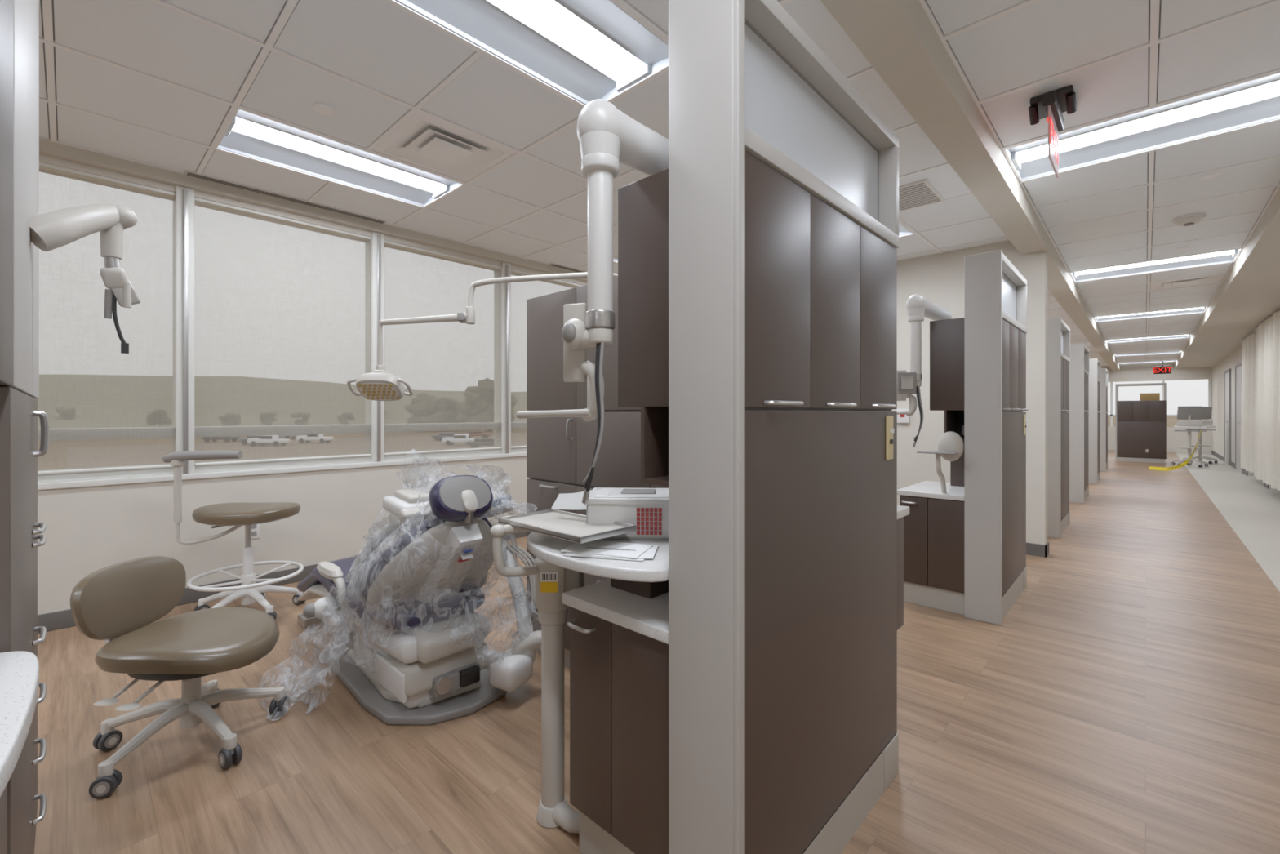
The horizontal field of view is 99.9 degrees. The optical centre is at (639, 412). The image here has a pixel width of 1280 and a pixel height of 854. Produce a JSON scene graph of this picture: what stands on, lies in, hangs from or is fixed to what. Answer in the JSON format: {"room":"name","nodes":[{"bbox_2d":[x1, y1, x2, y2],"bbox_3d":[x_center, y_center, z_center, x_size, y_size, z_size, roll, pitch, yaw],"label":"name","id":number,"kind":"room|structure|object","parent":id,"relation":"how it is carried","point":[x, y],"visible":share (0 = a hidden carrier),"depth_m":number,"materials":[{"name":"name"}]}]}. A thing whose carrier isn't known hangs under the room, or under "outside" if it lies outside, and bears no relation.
{"room":"dental clinic","nodes":[
{"label":"dental clinic","id":0,"kind":"room"},
{"bbox_2d":[37,532,526,633],"bbox_3d":[-2.802,1.150,3.435,0.012,0.100,9.970,0,0,43],"label":"baseboard","id":1,"kind":"structure","parent":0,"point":[64,619],"depth_m":3.41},
{"bbox_2d":[37,138,587,614],"bbox_3d":[3.099,-0.300,9.849,0.230,3.000,27.400,0,0,43],"label":"wall","id":2,"kind":"structure","parent":0,"point":[89,530],"depth_m":3.55,"materials":[{"name":"white paint"}]},
{"bbox_2d":[37,161,175,483],"bbox_3d":[-3.344,-0.517,2.977,0.170,1.805,1.170,0,0,43],"label":"window","id":3,"kind":"structure","parent":2,"relation":"in","point":[157,471],"depth_m":3.14,"materials":[{"name":"metal"}]},
{"bbox_2d":[35,168,175,475],"bbox_3d":[-3.273,-0.500,2.972,0.018,1.679,1.076,0,0,43],"label":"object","id":4,"kind":"structure","parent":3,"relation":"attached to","point":[107,409],"depth_m":3.14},
{"bbox_2d":[251,523,260,538],"bbox_3d":[-2.611,0.790,3.640,0.009,0.120,0.070,0,0,43],"label":"wall outlet","id":5,"kind":"object","parent":2,"relation":"attached to","point":[255,528],"depth_m":3.64,"materials":[{"name":"white plastic"}]},
{"bbox_2d":[173,185,371,474],"bbox_3d":[-2.543,-0.517,3.829,0.170,1.805,1.170,0,0,43],"label":"window","id":6,"kind":"structure","parent":2,"relation":"in","point":[185,199],"depth_m":3.40,"materials":[{"name":"metal"}]},
{"bbox_2d":[194,203,371,466],"bbox_3d":[-2.472,-0.500,3.824,0.018,1.679,1.076,0,0,43],"label":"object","id":7,"kind":"structure","parent":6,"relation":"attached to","point":[282,311],"depth_m":3.77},
{"bbox_2d":[37,452,526,489],"bbox_3d":[3.093,0.403,9.854,0.215,0.035,27.400,0,0,43],"label":"window sill","id":8,"kind":"structure","parent":2,"relation":"attached to","point":[93,482],"depth_m":3.62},
{"bbox_2d":[368,231,501,462],"bbox_3d":[-1.742,-0.517,4.682,0.170,1.805,1.170,0,0,43],"label":"window","id":9,"kind":"structure","parent":2,"relation":"in","point":[378,242],"depth_m":4.24,"materials":[{"name":"metal"}]},
{"bbox_2d":[384,244,502,455],"bbox_3d":[-1.671,-0.500,4.677,0.018,1.679,1.076,0,0,43],"label":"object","id":10,"kind":"structure","parent":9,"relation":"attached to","point":[452,370],"depth_m":4.64,"materials":[{"name":"clear glass"}]},
{"bbox_2d":[497,262,583,453],"bbox_3d":[-0.941,-0.517,5.535,0.170,1.805,1.170,0,0,43],"label":"window","id":11,"kind":"structure","parent":2,"relation":"in","point":[506,270],"depth_m":5.08,"materials":[{"name":"metal"}]},
{"bbox_2d":[511,272,575,448],"bbox_3d":[-0.870,-0.500,5.530,0.018,1.679,1.076,0,0,43],"label":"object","id":12,"kind":"structure","parent":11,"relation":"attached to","point":[521,291],"depth_m":5.22,"materials":[{"name":"clear glass"}]},
{"bbox_2d":[613,257,617,262],"bbox_3d":[0.323,-1.548,5.486,0.604,0.124,1.218,0,0,43],"label":"ceiling light fixture","id":13,"kind":"object","parent":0,"point":[615,260],"depth_m":5.29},
{"bbox_2d":[34,449,1279,853],"bbox_3d":[4.930,1.250,8.129,5.256,0.100,27.400,0,0,43],"label":"floor","id":14,"kind":"structure","parent":0,"point":[1126,700],"depth_m":1.99,"materials":[{"name":"brown wood"}]},
{"bbox_2d":[0,0,48,853],"bbox_3d":[-1.213,-0.100,0.878,1.570,2.600,0.329,0,0,43],"label":"storage cabinet","id":15,"kind":"object","parent":14,"relation":"on","point":[20,684],"visible":1,"depth_m":0.88,"materials":[{"name":"brown laminate"}]},
{"bbox_2d":[29,204,140,353],"bbox_3d":[-1.292,-0.329,1.251,0.075,0.364,0.228,0,0,8],"label":"mounting arm","id":16,"kind":"object","parent":15,"relation":"attached to","point":[49,231],"visible":0.98,"depth_m":1.29,"materials":[{"name":"white plastic"}]},
{"bbox_2d":[70,555,289,799],"bbox_3d":[-1.659,0.875,1.975,0.605,0.648,0.555,0,0,-24],"label":"stool","id":17,"kind":"object","parent":14,"relation":"on","point":[113,604],"visible":1,"depth_m":1.90,"materials":[{"name":"brown leather"}]},
{"bbox_2d":[162,450,306,619],"bbox_3d":[-2.333,0.707,3.202,0.571,0.985,0.574,0,0,18],"label":"stool","id":18,"kind":"object","parent":14,"relation":"on","point":[237,514],"visible":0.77,"depth_m":3.10,"materials":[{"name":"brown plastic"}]},
{"bbox_2d":[297,613,324,628],"bbox_3d":[-1.875,1.173,3.065,0.130,0.055,0.100,0,0,43],"label":"junction box","id":19,"kind":"object","parent":14,"relation":"on","point":[304,621],"visible":0.69,"depth_m":3.02,"materials":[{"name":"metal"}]},
{"bbox_2d":[258,448,541,724],"bbox_3d":[-1.253,0.679,2.572,1.691,1.043,0.965,0,0,43],"label":"dental chair","id":20,"kind":"object","parent":14,"relation":"on","point":[413,650],"visible":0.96,"depth_m":2.17,"materials":[{"name":"grey plastic"}]},
{"bbox_2d":[533,557,584,833],"bbox_3d":[-0.227,0.789,1.587,0.179,0.821,0.118,0,0,19],"label":"support pole","id":21,"kind":"object","parent":14,"relation":"on","point":[551,580],"visible":0.8,"depth_m":1.57,"materials":[{"name":"white plastic"}]},
{"bbox_2d":[526,277,668,667],"bbox_3d":[-0.007,0.312,2.370,1.285,1.775,0.354,0,0,43],"label":"storage cabinet","id":22,"kind":"object","parent":14,"relation":"on","point":[560,451],"visible":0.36,"depth_m":2.50,"materials":[{"name":"brown laminate"}]},
{"bbox_2d":[346,271,617,400],"bbox_3d":[-0.711,-0.343,2.512,1.360,0.569,0.157,0,0,7],"label":"light","id":23,"kind":"object","parent":22,"relation":"attached to","point":[380,384],"visible":0.84,"depth_m":2.54,"materials":[{"name":"white plastic"}]},
{"bbox_2d":[561,0,898,853],"bbox_3d":[0.331,0.140,1.621,0.583,2.120,1.009,0,0,43],"label":"tall cabinet","id":24,"kind":"object","parent":14,"relation":"on","point":[748,705],"visible":1,"depth_m":1.27,"materials":[{"name":"brown laminate"}]},
{"bbox_2d":[515,99,668,504],"bbox_3d":[-0.001,-0.258,1.499,0.341,0.928,0.631,0,0,43],"label":"mounting arm","id":25,"kind":"object","parent":24,"relation":"attached to","point":[608,137],"visible":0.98,"depth_m":1.23,"materials":[{"name":"white plastic"}]},
{"bbox_2d":[527,531,668,598],"bbox_3d":[-0.031,0.419,1.546,0.598,0.139,0.562,0,0,43],"label":"countertop","id":26,"kind":"structure","parent":24,"relation":"on","point":[646,578],"depth_m":1.31,"materials":[{"name":"white laminate"}]},
{"bbox_2d":[489,508,635,577],"bbox_3d":[-0.224,0.383,1.471,0.360,0.169,0.242,0,0,43],"label":"tray","id":27,"kind":"object","parent":26,"relation":"on","point":[568,526],"visible":0.98,"depth_m":1.48,"materials":[{"name":"white plastic"}]},
{"bbox_2d":[560,540,657,560],"bbox_3d":[-0.070,0.345,1.356,0.236,0.007,0.156,0,0,16],"label":"paper stack","id":28,"kind":"object","parent":26,"relation":"on","point":[594,548],"visible":0.97,"depth_m":1.34,"materials":[{"name":"white paper"}]},
{"bbox_2d":[551,487,668,540],"bbox_3d":[-0.057,0.282,1.584,0.404,0.137,0.216,0,0,3],"label":"box","id":29,"kind":"object","parent":26,"relation":"on","point":[646,508],"visible":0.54,"depth_m":1.48,"materials":[{"name":"white plastic"}]},
{"bbox_2d":[885,416,894,459],"bbox_3d":[0.809,0.080,1.733,0.016,0.140,0.055,0,0,43],"label":"switch plate","id":30,"kind":"object","parent":24,"relation":"attached to","point":[890,430],"visible":1,"depth_m":1.73,"materials":[{"name":"beige plastic"}]},
{"bbox_2d":[897,505,909,630],"bbox_3d":[0.673,0.555,2.137,0.695,0.430,0.186,0,0,43],"label":"base cabinet","id":31,"kind":"object","parent":24,"relation":"attached to","point":[902,511],"visible":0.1,"depth_m":1.92,"materials":[{"name":"brown laminate"}]},
{"bbox_2d":[897,249,1028,625],"bbox_3d":[2.162,0.140,3.570,0.583,2.120,0.979,0,0,43],"label":"tall cabinet","id":32,"kind":"object","parent":14,"relation":"on","point":[965,546],"visible":0.99,"depth_m":3.21,"materials":[{"name":"brown laminate"}]},
{"bbox_2d":[897,293,951,447],"bbox_3d":[1.761,-0.258,3.514,0.338,0.928,0.669,0,0,43],"label":"machine","id":33,"kind":"object","parent":32,"relation":"attached to","point":[917,307],"visible":0.94,"depth_m":3.25,"materials":[{"name":"white plastic"}]},
{"bbox_2d":[916,431,964,493],"bbox_3d":[1.807,0.302,3.223,0.220,0.384,0.213,0,0,43],"label":"lamp","id":34,"kind":"object","parent":32,"relation":"on","point":[950,445],"visible":1,"depth_m":3.19,"materials":[{"name":"grey plastic"}]},
{"bbox_2d":[1023,414,1026,435],"bbox_3d":[2.631,0.080,3.672,0.016,0.140,0.055,0,0,43],"label":"switch plate","id":35,"kind":"object","parent":32,"relation":"attached to","point":[1024,415],"visible":1,"depth_m":3.66,"materials":[{"name":"beige plastic"}]},
{"bbox_2d":[1047,316,1071,537],"bbox_3d":[4.158,0.140,5.695,0.583,2.120,1.009,0,0,43],"label":"partition wall","id":36,"kind":"structure","parent":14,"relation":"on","point":[1058,331],"depth_m":5.20,"materials":[{"name":"white paint"}]},
{"bbox_2d":[1066,343,1090,503],"bbox_3d":[6.007,0.140,7.663,0.583,2.120,1.009,0,0,43],"label":"tall cabinet","id":37,"kind":"object","parent":14,"relation":"on","point":[1079,353],"visible":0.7,"depth_m":7.18,"materials":[{"name":"brown laminate"}]},
{"bbox_2d":[1088,358,1101,484],"bbox_3d":[7.855,0.140,9.630,0.583,2.120,1.009,0,0,43],"label":"tall cabinet","id":38,"kind":"object","parent":14,"relation":"on","point":[1094,375],"visible":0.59,"depth_m":9.13,"materials":[{"name":"brown laminate"}]},
{"bbox_2d":[1100,368,1109,471],"bbox_3d":[9.704,0.140,11.598,0.583,2.120,1.009,0,0,43],"label":"column","id":39,"kind":"structure","parent":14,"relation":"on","point":[1104,371],"depth_m":11.09,"materials":[{"name":"grey paint"}]},
{"bbox_2d":[1115,382,1166,463],"bbox_3d":[12.382,0.240,13.319,0.910,1.920,0.630,0,0,43],"label":"tall cabinet","id":40,"kind":"object","parent":14,"relation":"on","point":[1140,426],"visible":1,"depth_m":13.08,"materials":[{"name":"brown laminate"}]},
{"bbox_2d":[1140,392,1159,400],"bbox_3d":[12.550,-0.393,13.250,0.370,0.184,0.300,0,0,43],"label":"cardboard box","id":41,"kind":"object","parent":40,"relation":"in","point":[1155,396],"visible":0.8,"depth_m":13.14,"materials":[{"name":"brown cardboard"}]},
{"bbox_2d":[1148,430,1200,471],"bbox_3d":[11.336,0.752,11.114,1.241,0.875,0.558,0,0,-5],"label":"caution tape","id":42,"kind":"object","parent":14,"relation":"on","point":[1172,468],"visible":1,"depth_m":10.97,"materials":[{"name":"yellow plastic"}]},
{"bbox_2d":[39,0,1279,366],"bbox_3d":[5.714,-1.671,7.529,7.220,0.358,27.600,0,0,43],"label":"ceiling","id":43,"kind":"structure","parent":0,"point":[156,83],"depth_m":2.59,"materials":[{"name":"tile"}]},
{"bbox_2d":[184,169,386,223],"bbox_3d":[-2.399,-1.487,3.763,0.070,0.012,1.200,0,0,43],"label":"ceiling vent","id":44,"kind":"object","parent":43,"relation":"in","point":[190,173],"visible":1,"depth_m":3.68,"materials":[{"name":"white metal"}]},
{"bbox_2d":[312,102,334,115],"bbox_3d":[-1.547,-1.486,2.633,0.090,0.015,0.090,0,0,43],"label":"cover plate","id":45,"kind":"object","parent":43,"relation":"attached to","point":[322,108],"visible":1,"depth_m":2.62,"materials":[{"name":"white plastic"}]},
{"bbox_2d":[213,107,465,208],"bbox_3d":[-1.765,-1.548,3.263,0.604,0.124,1.218,0,0,43],"label":"ceiling light fixture","id":46,"kind":"object","parent":43,"relation":"in","point":[246,134],"depth_m":3.23,"materials":[{"name":"white metal"}]},
{"bbox_2d":[372,111,517,182],"bbox_3d":[-1.112,-1.500,3.068,0.600,0.050,0.600,0,0,43],"label":"air diffuser","id":47,"kind":"object","parent":43,"relation":"in","point":[424,141],"depth_m":3.05,"materials":[{"name":"white metal"}]},
{"bbox_2d":[386,0,668,106],"bbox_3d":[-0.431,-1.548,2.011,0.604,0.124,1.218,0,0,43],"label":"ceiling light fixture","id":48,"kind":"object","parent":43,"relation":"in","point":[584,51],"depth_m":2.19,"materials":[{"name":"white metal"}]},
{"bbox_2d":[548,262,587,272],"bbox_3d":[-0.585,-1.487,5.694,0.070,0.012,0.900,0,0,43],"label":"ceiling vent","id":49,"kind":"object","parent":43,"relation":"in","point":[550,264],"visible":0.39,"depth_m":5.51,"materials":[{"name":"white plastic"}]},
{"bbox_2d":[898,220,915,237],"bbox_3d":[1.657,-1.548,4.234,0.604,0.124,1.218,0,0,43],"label":"ceiling light fixture","id":50,"kind":"object","parent":43,"relation":"in","point":[904,231],"depth_m":4.46,"materials":[{"name":"white plastic"}]},
{"bbox_2d":[898,178,945,212],"bbox_3d":[1.869,-1.485,3.698,0.300,0.014,0.450,0,0,43],"label":"return grille","id":51,"kind":"object","parent":43,"relation":"in","point":[919,193],"depth_m":3.66,"materials":[{"name":"white metal"}]},
{"bbox_2d":[820,0,1119,370],"bbox_3d":[5.868,-1.550,7.248,0.181,0.400,27.400,0,0,43],"label":"beam","id":52,"kind":"structure","parent":43,"relation":"attached to","point":[898,38],"depth_m":2.47,"materials":[{"name":"paint"}]},
{"bbox_2d":[1028,84,1076,177],"bbox_3d":[1.971,-1.330,2.566,0.176,0.320,0.345,0,0,43],"label":"exit sign","id":53,"kind":"object","parent":43,"relation":"hanging from","point":[1051,105],"visible":1,"depth_m":2.51,"materials":[{"name":"red plastic"}]},
{"bbox_2d":[1001,71,1279,182],"bbox_3d":[2.699,-1.548,2.836,1.238,0.124,0.604,0,0,43],"label":"ceiling light fixture","id":54,"kind":"object","parent":43,"relation":"in","point":[1253,102],"depth_m":2.87,"materials":[{"name":"white metal"}]},
{"bbox_2d":[1113,351,1182,355],"bbox_3d":[12.722,-1.548,13.507,1.238,0.124,0.604,0,0,43],"label":"ceiling light fixture","id":55,"kind":"object","parent":43,"relation":"attached to","point":[1169,352],"depth_m":13.65,"materials":[{"name":"white plastic"}]},
{"bbox_2d":[1118,360,1177,364],"bbox_3d":[14.811,-1.548,15.730,1.238,0.124,0.604,0,0,43],"label":"ceiling light fixture","id":56,"kind":"object","parent":43,"relation":"attached to","point":[1164,360],"depth_m":15.85,"materials":[{"name":"white plastic"}]},
{"bbox_2d":[1106,334,1191,342],"bbox_3d":[10.216,-1.548,10.839,1.238,0.124,0.604,0,0,43],"label":"ceiling light fixture","id":57,"kind":"object","parent":43,"relation":"attached to","point":[1182,335],"depth_m":10.96,"materials":[{"name":"white plastic"}]},
{"bbox_2d":[1093,306,1208,321],"bbox_3d":[7.711,-1.548,8.172,1.238,0.124,0.604,0,0,43],"label":"ceiling light fixture","id":58,"kind":"object","parent":43,"relation":"attached to","point":[1202,309],"depth_m":8.25,"materials":[{"name":"white plastic"}]},
{"bbox_2d":[1068,248,1243,282],"bbox_3d":[5.205,-1.548,5.504,1.238,0.124,0.604,0,0,43],"label":"ceiling light fixture","id":59,"kind":"object","parent":43,"relation":"attached to","point":[1230,255],"depth_m":5.54,"materials":[{"name":"white metal"}]},
{"bbox_2d":[1153,360,1172,373],"bbox_3d":[14.978,-1.305,15.425,0.394,0.370,0.066,0,0,43],"label":"exit sign","id":60,"kind":"object","parent":43,"relation":"hanging from","point":[1163,369],"visible":1,"depth_m":15.41,"materials":[{"name":"red plastic"}]},
{"bbox_2d":[1149,274,1226,291],"bbox_3d":[6.266,-1.500,6.181,0.600,0.050,0.600,0,0,43],"label":"air diffuser","id":61,"kind":"object","parent":43,"relation":"attached to","point":[1215,279],"depth_m":6.16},
{"bbox_2d":[1172,213,1205,226],"bbox_3d":[4.180,-1.462,4.099,0.180,0.061,0.180,0,0,43],"label":"smoke detector","id":62,"kind":"object","parent":43,"relation":"attached to","point":[1188,220],"visible":1,"depth_m":4.06,"materials":[{"name":"white plastic"}]},
{"bbox_2d":[896,408,910,422],"bbox_3d":[2.555,0.030,5.232,0.120,0.140,0.035,0,0,43],"label":"wall control box","id":63,"kind":"object","parent":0,"point":[900,418],"depth_m":5.22,"materials":[{"name":"white plastic"}]},
{"bbox_2d":[892,240,1047,544],"bbox_3d":[2.043,-0.250,5.833,3.790,2.900,0.140,0,0,43],"label":"wall","id":64,"kind":"structure","parent":0,"point":[939,277],"depth_m":4.94,"materials":[{"name":"white paint"}]},
{"bbox_2d":[1026,542,1048,557],"bbox_3d":[2.045,1.150,5.827,3.802,0.100,0.165,0,0,43],"label":"baseboard","id":65,"kind":"structure","parent":64,"relation":"attached to","point":[1035,549],"depth_m":4.51,"materials":[{"name":"grey rubber"}]},
{"bbox_2d":[1100,362,1212,453],"bbox_3d":[15.156,-0.300,17.456,7.050,3.000,0.200,0,0,43],"label":"wall","id":66,"kind":"structure","parent":0,"point":[1139,372],"depth_m":16.35,"materials":[{"name":"beige paint"}]},
{"bbox_2d":[1175,452,1279,591],"bbox_3d":[7.561,1.250,5.657,1.964,0.100,27.400,0,0,43],"label":"floor","id":67,"kind":"structure","parent":0,"point":[1252,509],"depth_m":7.02,"materials":[{"name":"beige tile"}]},
{"bbox_2d":[1170,406,1208,467],"bbox_3d":[12.384,0.524,12.138,0.609,1.349,0.591,0,0,43],"label":"cart","id":68,"kind":"object","parent":67,"relation":"on","point":[1189,413],"visible":0.83,"depth_m":12.08,"materials":[{"name":"white plastic"}]},
{"bbox_2d":[1182,406,1217,463],"bbox_3d":[13.442,0.524,12.928,0.609,1.349,0.591,0,0,43],"label":"cart","id":69,"kind":"object","parent":67,"relation":"on","point":[1206,411],"visible":0.64,"depth_m":12.82,"materials":[{"name":"white plastic"}]},
{"bbox_2d":[1212,346,1275,488],"bbox_3d":[7.840,-0.300,5.395,1.200,3.000,27.400,0,0,43],"label":"wall","id":70,"kind":"structure","parent":0,"point":[1234,358],"depth_m":13.79,"materials":[{"name":"beige paint"}]},
{"bbox_2d":[1174,187,1279,368],"bbox_3d":[7.557,-1.550,5.661,1.975,0.400,27.400,0,0,43],"label":"soffit","id":71,"kind":"structure","parent":70,"relation":"attached to","point":[1249,295],"depth_m":6.49,"materials":[{"name":"paint"}]},
{"bbox_2d":[1223,368,1231,465],"bbox_3d":[13.809,0.095,12.685,0.080,2.210,1.120,0,0,43],"label":"door","id":72,"kind":"structure","parent":70,"relation":"in","point":[1227,374],"depth_m":12.65,"materials":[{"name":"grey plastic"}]},
{"bbox_2d":[1235,362,1243,473],"bbox_3d":[12.303,0.095,11.081,0.080,2.210,1.120,0,0,43],"label":"door","id":73,"kind":"structure","parent":70,"relation":"in","point":[1238,366],"depth_m":11.20,"materials":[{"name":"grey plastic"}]},
{"bbox_2d":[1211,450,1268,488],"bbox_3d":[7.398,1.150,5.810,0.012,0.100,27.400,0,0,43],"label":"baseboard","id":74,"kind":"structure","parent":70,"relation":"attached to","point":[1232,464],"depth_m":12.00,"materials":[{"name":"rubber"}]},
{"bbox_2d":[1240,330,1256,472],"bbox_3d":[10.465,-0.185,9.241,0.135,2.330,2.000,0,0,43],"label":"privacy curtain","id":75,"kind":"object","parent":70,"relation":"hanging from","point":[1248,359],"visible":0.84,"depth_m":9.05,"materials":[{"name":"fabric"}]},
{"bbox_2d":[1253,309,1279,490],"bbox_3d":[8.758,-0.185,7.482,0.136,2.330,2.900,0,0,43],"label":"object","id":76,"kind":"structure","parent":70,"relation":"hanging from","point":[1267,387],"depth_m":7.36,"materials":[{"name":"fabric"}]},
{"label":"outside","id":77,"kind":"structure","parent":0,"visible":0},
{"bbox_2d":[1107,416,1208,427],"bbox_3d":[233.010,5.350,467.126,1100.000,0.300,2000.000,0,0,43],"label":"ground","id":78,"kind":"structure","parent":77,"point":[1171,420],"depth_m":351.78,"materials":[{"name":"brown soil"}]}
]}

